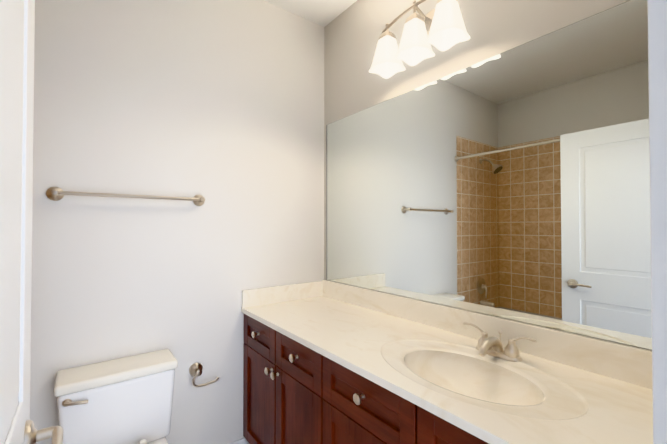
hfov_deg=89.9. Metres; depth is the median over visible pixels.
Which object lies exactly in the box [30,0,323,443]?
wall
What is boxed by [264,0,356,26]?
ceiling
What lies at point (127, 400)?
toilet
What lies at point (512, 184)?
mirror
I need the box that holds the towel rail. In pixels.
[46,187,204,205]
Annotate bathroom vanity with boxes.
[241,280,652,443]
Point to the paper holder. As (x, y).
(195, 369)
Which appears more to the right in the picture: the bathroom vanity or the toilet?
the bathroom vanity
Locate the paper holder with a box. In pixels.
[189,362,218,386]
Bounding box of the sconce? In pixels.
[369,0,469,77]
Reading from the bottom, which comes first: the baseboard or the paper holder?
the baseboard
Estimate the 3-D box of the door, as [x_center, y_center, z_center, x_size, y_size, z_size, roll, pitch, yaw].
[-0.392,0.333,0.353,0.148,1.984,0.818,1,-1,-37]
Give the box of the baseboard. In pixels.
[228,437,247,443]
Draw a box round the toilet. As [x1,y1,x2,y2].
[54,349,177,443]
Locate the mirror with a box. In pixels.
[326,0,651,349]
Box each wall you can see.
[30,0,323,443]
[324,0,651,350]
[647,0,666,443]
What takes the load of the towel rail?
attached to the wall at (218, 105)
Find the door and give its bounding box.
[0,0,63,443]
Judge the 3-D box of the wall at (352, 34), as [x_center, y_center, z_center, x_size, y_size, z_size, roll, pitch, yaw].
[0.556,-0.011,1.605,0.120,2.730,1.895,1,-1,-37]
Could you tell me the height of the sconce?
0.265 m

